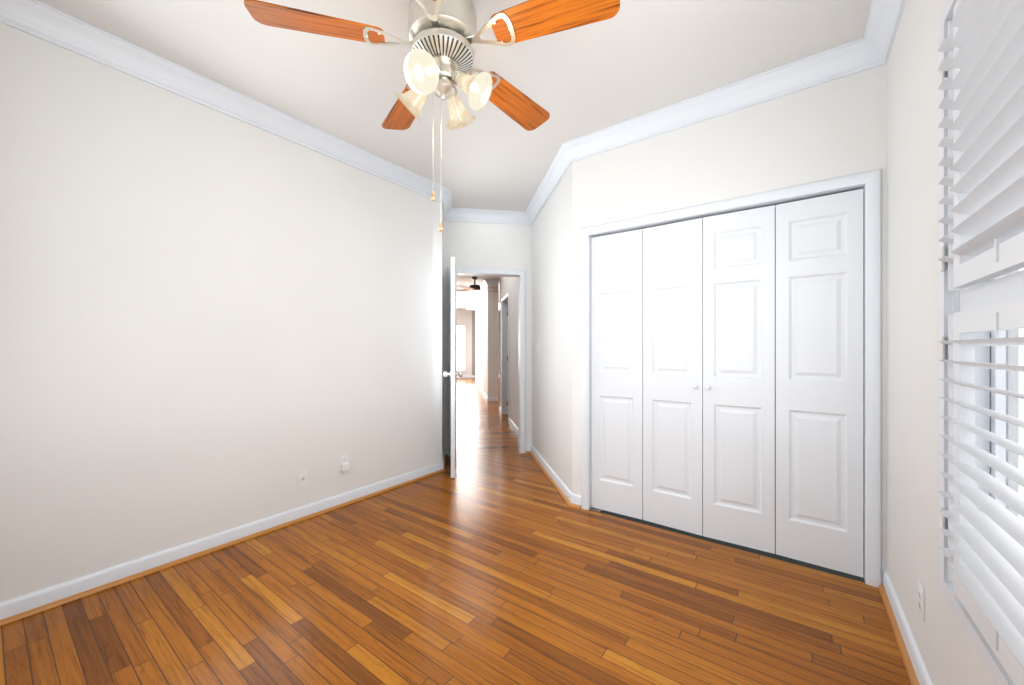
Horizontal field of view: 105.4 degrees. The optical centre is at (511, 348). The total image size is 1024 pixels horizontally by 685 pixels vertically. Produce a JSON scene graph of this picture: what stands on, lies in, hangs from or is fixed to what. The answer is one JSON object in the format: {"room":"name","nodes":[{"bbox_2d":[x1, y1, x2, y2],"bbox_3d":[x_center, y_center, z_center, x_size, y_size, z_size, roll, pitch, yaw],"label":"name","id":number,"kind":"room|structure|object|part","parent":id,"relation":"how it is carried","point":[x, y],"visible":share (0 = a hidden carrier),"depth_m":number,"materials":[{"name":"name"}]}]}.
{"room":"empty bedroom","nodes":[
{"label":"empty bedroom","id":0,"kind":"room"},
{"bbox_2d":[0,23,441,601],"bbox_3d":[-1.702,-0.170,2.534,0.120,2.740,3.280,0,0,36],"label":"wall","id":1,"kind":"structure","parent":0,"point":[212,321],"depth_m":2.20,"materials":[{"name":"paint"}]},
{"bbox_2d":[0,448,447,625],"bbox_3d":[-1.615,1.155,2.788,0.345,0.090,3.552,0,0,36],"label":"baseboard","id":2,"kind":"structure","parent":1,"relation":"attached to","point":[28,601],"depth_m":2.20,"materials":[{"name":"white wood"}]},
{"bbox_2d":[298,469,307,487],"bbox_3d":[-1.468,0.915,2.740,0.015,0.115,0.070,0,0,36],"label":"outlet","id":3,"kind":"object","parent":1,"relation":"attached to","point":[302,478],"visible":1,"depth_m":2.74,"materials":[{"name":"white plastic"}]},
{"bbox_2d":[340,454,347,470],"bbox_3d":[-1.287,0.875,2.993,0.008,0.115,0.070,0,0,36],"label":"outlet","id":4,"kind":"object","parent":1,"relation":"attached to","point":[343,458],"visible":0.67,"depth_m":2.98,"materials":[{"name":"white plastic"}]},
{"bbox_2d":[342,462,349,471],"bbox_3d":[-1.270,0.906,2.981,0.032,0.062,0.052,0,0,36],"label":"plug","id":5,"kind":"object","parent":4,"relation":"attached to","point":[345,466],"visible":0.96,"depth_m":2.97,"materials":[{"name":"white plastic"}]},
{"bbox_2d":[0,0,905,224],"bbox_3d":[-0.169,-1.482,2.158,3.542,0.117,4.242,0,0,36],"label":"crown molding","id":6,"kind":"structure","parent":1,"relation":"attached to","point":[871,48],"depth_m":2.27,"materials":[{"name":"white"}]},
{"bbox_2d":[442,209,442,456],"bbox_3d":[-0.784,-0.170,4.073,0.120,2.740,0.526,0,0,-9],"label":"wall","id":7,"kind":"structure","parent":0,"point":[442,337],"depth_m":3.98,"materials":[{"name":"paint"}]},
{"bbox_2d":[37,0,871,310],"bbox_3d":[-0.608,-1.590,9.287,13.070,0.100,15.530,0,0,36],"label":"ceiling","id":8,"kind":"structure","parent":0,"point":[633,58],"depth_m":2.11,"materials":[{"name":"paint"}]},
{"bbox_2d":[244,0,619,231],"bbox_3d":[-0.253,-1.006,1.653,1.375,1.067,1.333,0,0,36],"label":"fan","id":9,"kind":"object","parent":8,"relation":"hanging from","point":[444,38],"visible":1,"depth_m":1.53,"materials":[{"name":"brown wood"}]},
{"bbox_3d":[-0.742,-1.247,1.502,0.478,0.006,0.158,0,13,-15],"label":"blade","id":10,"kind":"part","parent":9,"relation":"part of","materials":[{"name":"brown wood"}]},
{"label":"blade","id":11,"kind":"part","parent":9,"relation":"part of","materials":[{"name":"brown wood"}]},
{"bbox_3d":[-0.542,-1.247,2.019,0.158,0.006,0.478,-15,8,-32],"label":"blade","id":12,"kind":"part","parent":9,"relation":"part of","materials":[{"name":"brown wood"}]},
{"bbox_3d":[-0.404,-1.069,1.661,0.116,0.142,0.142,-39,-11,14],"label":"lamp shade","id":13,"kind":"part","parent":9,"relation":"part of","materials":[{"name":"white glass"}]},
{"bbox_3d":[-0.326,-1.069,1.506,0.142,0.142,0.116,0,38,18],"label":"lamp shade","id":14,"kind":"part","parent":9,"relation":"part of","materials":[{"name":"white glass"}]},
{"bbox_3d":[-0.323,-1.076,1.514,0.028,0.039,0.046,0,0,36],"label":"bulb","id":15,"kind":"part","parent":9,"relation":"part of","materials":[{"name":"white glass"}]},
{"bbox_3d":[-0.323,-0.875,1.594,0.006,0.470,0.006,0,0,36],"label":"chain","id":16,"kind":"part","parent":9,"relation":"part of","materials":[{"name":"silver metal"}]},
{"bbox_2d":[427,62,441,78],"bbox_3d":[-0.302,-1.116,1.563,0.054,0.069,0.073,0,0,36],"label":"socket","id":17,"kind":"object","parent":9,"relation":"attached to","point":[433,73],"depth_m":1.55,"materials":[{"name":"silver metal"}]},
{"bbox_3d":[-0.287,-0.810,1.578,0.006,0.600,0.006,0,0,36],"label":"chain","id":18,"kind":"part","parent":9,"relation":"part of","materials":[{"name":"silver metal"}]},
{"bbox_2d":[447,69,465,86],"bbox_3d":[-0.227,-1.116,1.607,0.073,0.069,0.054,0,0,36],"label":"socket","id":19,"kind":"object","parent":9,"relation":"attached to","point":[454,76],"depth_m":1.58,"materials":[{"name":"silver metal"}]},
{"bbox_3d":[-0.248,-1.069,1.740,0.142,0.142,0.116,0,-38,18],"label":"lamp shade","id":20,"kind":"part","parent":9,"relation":"part of","materials":[{"name":"white glass"}]},
{"bbox_3d":[-0.170,-1.069,1.584,0.116,0.142,0.142,39,11,14],"label":"lamp shade","id":21,"kind":"part","parent":9,"relation":"part of","materials":[{"name":"white glass"}]},
{"bbox_3d":[0.011,-1.247,1.988,0.158,0.006,0.478,-17,-10,38],"label":"blade","id":22,"kind":"part","parent":9,"relation":"part of","materials":[{"name":"brown wood"}]},
{"label":"blade","id":23,"kind":"part","parent":9,"relation":"part of","materials":[{"name":"brown wood"}]},
{"bbox_2d":[457,277,494,294],"bbox_3d":[-0.798,-1.345,8.454,1.272,0.390,1.286,0,0,36],"label":"fan","id":24,"kind":"object","parent":8,"relation":"hanging from","point":[474,289],"visible":0.96,"depth_m":8.39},
{"bbox_3d":[-0.809,-1.195,8.484,0.247,0.090,0.247,0,0,36],"label":"lamp shade","id":25,"kind":"part","parent":24,"relation":"part of","materials":[{"name":"white glass"}]},
{"bbox_2d":[483,279,498,285],"bbox_3d":[-0.438,-1.482,8.743,0.236,0.117,0.303,0,0,36],"label":"crown molding","id":26,"kind":"structure","parent":8,"relation":"attached to","point":[486,283],"depth_m":8.77,"materials":[{"name":"white"}]},
{"bbox_2d":[0,377,910,684],"bbox_3d":[-0.523,1.230,9.175,12.642,0.060,15.390,0,0,36],"label":"floor","id":27,"kind":"structure","parent":0,"point":[501,569],"depth_m":1.80,"materials":[{"name":"brown wood"}]},
{"bbox_2d":[457,311,471,374],"bbox_3d":[-0.637,-0.170,16.262,5.300,2.740,0.120,0,0,-9],"label":"wall","id":28,"kind":"structure","parent":0,"point":[464,317],"depth_m":16.02,"materials":[{"name":"paint"}]},
{"bbox_2d":[457,325,465,371],"bbox_3d":[-2.161,0.000,16.006,0.530,1.920,0.160,0,0,-9],"label":"window","id":29,"kind":"structure","parent":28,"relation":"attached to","point":[461,347],"depth_m":15.96,"materials":[{"name":"white glass"}]},
{"bbox_2d":[467,302,499,309],"bbox_3d":[0.466,-1.420,13.387,4.000,0.240,0.300,0,0,-9],"label":"wall","id":30,"kind":"structure","parent":0,"point":[471,305],"depth_m":12.96,"materials":[{"name":"paint"}]},
{"bbox_2d":[474,282,486,304],"bbox_3d":[-0.871,-1.482,11.179,3.340,0.117,3.092,0,0,36],"label":"crown molding","id":31,"kind":"structure","parent":30,"relation":"attached to","point":[477,298],"depth_m":10.68,"materials":[{"name":"white"}]},
{"bbox_2d":[472,311,499,374],"bbox_3d":[0.173,-0.170,16.306,3.685,2.740,0.039,0,0,-9],"label":"wall","id":32,"kind":"structure","parent":0,"point":[473,342],"depth_m":16.02,"materials":[{"name":"grey paint"}]},
{"bbox_2d":[475,285,497,396],"bbox_3d":[-0.780,-0.170,11.104,0.240,2.740,4.630,0,0,-9],"label":"wall column","id":33,"kind":"structure","parent":0,"point":[486,345],"depth_m":8.89,"materials":[{"name":"paint"}]},
{"bbox_2d":[443,220,531,447],"bbox_3d":[-0.278,-0.170,4.478,1.244,2.740,0.120,0,0,-9],"label":"wall","id":34,"kind":"structure","parent":0,"point":[484,245],"depth_m":4.42,"materials":[{"name":"paint"}]},
{"bbox_2d":[443,257,462,477],"bbox_3d":[-0.588,0.177,3.951,0.571,2.030,0.594,0,0,36],"label":"door","id":35,"kind":"structure","parent":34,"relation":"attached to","point":[453,373],"depth_m":3.59,"materials":[{"name":"white wood"}]},
{"bbox_3d":[-0.552,0.247,3.649,0.155,0.090,0.150,0,0,36],"label":"knob","id":36,"kind":"part","parent":35,"relation":"part of","materials":[{"name":"silver metal"}]},
{"bbox_3d":[-0.589,0.177,3.963,0.541,2.030,0.577,0,0,36],"label":"door","id":37,"kind":"part","parent":35,"relation":"part of","materials":[{"name":"white wood"}]},
{"bbox_2d":[448,267,525,455],"bbox_3d":[-0.290,0.150,4.476,0.880,2.100,0.158,0,0,-9],"label":"door frame","id":38,"kind":"structure","parent":34,"relation":"attached to","point":[520,275],"depth_m":4.46,"materials":[{"name":"white wood"}]},
{"bbox_2d":[500,277,500,406],"bbox_3d":[1.562,-0.170,7.627,3.596,2.740,0.120,0,0,-9],"label":"wall","id":39,"kind":"structure","parent":0,"point":[500,334],"depth_m":7.37,"materials":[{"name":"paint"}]},
{"bbox_2d":[500,163,571,491],"bbox_3d":[0.178,-0.170,5.206,0.120,2.740,4.480,0,0,-9],"label":"wall","id":40,"kind":"structure","parent":0,"point":[552,333],"depth_m":3.60,"materials":[{"name":"paint"}]},
{"bbox_2d":[457,375,517,434],"bbox_3d":[-0.195,1.155,11.533,9.907,0.090,10.709,0,0,36],"label":"baseboard","id":41,"kind":"structure","parent":40,"relation":"attached to","point":[513,426],"depth_m":8.81,"materials":[{"name":"white wood"}]},
{"bbox_2d":[501,292,509,423],"bbox_3d":[-0.050,0.150,6.679,0.158,2.100,0.920,0,0,-9],"label":"door frame","id":42,"kind":"structure","parent":40,"relation":"attached to","point":[505,353],"depth_m":7.07,"materials":[{"name":"white wood"}]},
{"bbox_2d":[526,445,580,508],"bbox_3d":[0.337,1.155,3.679,1.182,0.090,1.044,0,0,36],"label":"baseboard","id":43,"kind":"structure","parent":40,"relation":"attached to","point":[551,475],"depth_m":3.54,"materials":[{"name":"white wood"}]},
{"bbox_2d":[572,64,886,582],"bbox_3d":[1.251,-0.170,2.480,1.870,2.740,0.120,0,0,36],"label":"wall","id":44,"kind":"structure","parent":0,"point":[836,128],"depth_m":2.31,"materials":[{"name":"paint"}]},
{"bbox_2d":[568,489,580,505],"bbox_3d":[0.487,1.155,2.956,0.086,0.090,0.014,0,0,36],"label":"baseboard","id":45,"kind":"structure","parent":44,"relation":"attached to","point":[573,498],"depth_m":2.96,"materials":[{"name":"white wood"}]},
{"bbox_2d":[581,169,881,587],"bbox_3d":[1.222,0.150,2.490,1.650,2.100,0.140,0,0,36],"label":"closet","id":46,"kind":"object","parent":44,"relation":"attached to","point":[682,375],"depth_m":2.34,"materials":[{"name":"white wood"}]},
{"bbox_3d":[0.759,0.181,2.828,0.378,2.018,0.044,0,0,36],"label":"door","id":47,"kind":"part","parent":46,"relation":"part of","materials":[{"name":"white wood"}]},
{"bbox_3d":[1.068,0.181,2.602,0.378,2.018,0.044,0,0,36],"label":"door","id":48,"kind":"part","parent":46,"relation":"part of","materials":[{"name":"white wood"}]},
{"bbox_3d":[1.167,0.245,2.480,0.030,0.030,0.038,0,0,36],"label":"knob","id":49,"kind":"part","parent":46,"relation":"part of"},
{"bbox_3d":[1.228,0.245,2.435,0.030,0.030,0.038,0,0,36],"label":"knob","id":50,"kind":"part","parent":46,"relation":"part of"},
{"bbox_3d":[1.375,0.181,2.377,0.378,2.018,0.044,0,0,36],"label":"door","id":51,"kind":"part","parent":46,"relation":"part of","materials":[{"name":"white wood"}]},
{"bbox_3d":[1.683,0.181,2.151,0.378,2.018,0.044,0,0,36],"label":"door","id":52,"kind":"part","parent":46,"relation":"part of","materials":[{"name":"white wood"}]},
{"bbox_2d":[775,207,775,549],"bbox_3d":[1.473,-0.170,2.782,1.830,2.740,0.630,0,0,36],"label":"wall","id":53,"kind":"structure","parent":0,"point":[775,378],"depth_m":2.32,"materials":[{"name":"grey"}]},
{"bbox_2d":[887,0,1007,684],"bbox_3d":[0.953,-0.170,0.591,0.120,2.740,3.280,0,0,36],"label":"wall","id":54,"kind":"structure","parent":0,"point":[948,652],"depth_m":1.45,"materials":[{"name":"paint"}]},
{"bbox_2d":[878,570,932,684],"bbox_3d":[0.936,1.155,0.697,0.033,0.090,3.130,0,0,36],"label":"baseboard","id":55,"kind":"structure","parent":54,"relation":"attached to","point":[915,667],"depth_m":1.56,"materials":[{"name":"white wood"}]},
{"bbox_2d":[918,580,924,620],"bbox_3d":[1.461,0.900,1.393,0.008,0.115,0.070,0,0,36],"label":"outlet","id":56,"kind":"object","parent":54,"relation":"attached to","point":[921,599],"visible":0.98,"depth_m":1.38,"materials":[{"name":"white plastic"}]},
{"bbox_2d":[937,0,1023,684],"bbox_3d":[0.888,-0.135,0.539,0.144,1.710,1.480,0,0,36],"label":"window shutters","id":57,"kind":"object","parent":54,"relation":"attached to","point":[981,163],"visible":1,"depth_m":0.93,"materials":[{"name":"white"}]},
{"label":"outside","id":58,"kind":"structure","parent":0,"visible":0},
{"bbox_2d":[1019,268,1023,521],"bbox_3d":[2.474,-0.550,1.907,0.020,6.500,12.000,0,0,36],"label":"sky","id":59,"kind":"structure","parent":58,"point":[1021,401],"depth_m":1.85,"materials":[{"name":"white"}]}
]}

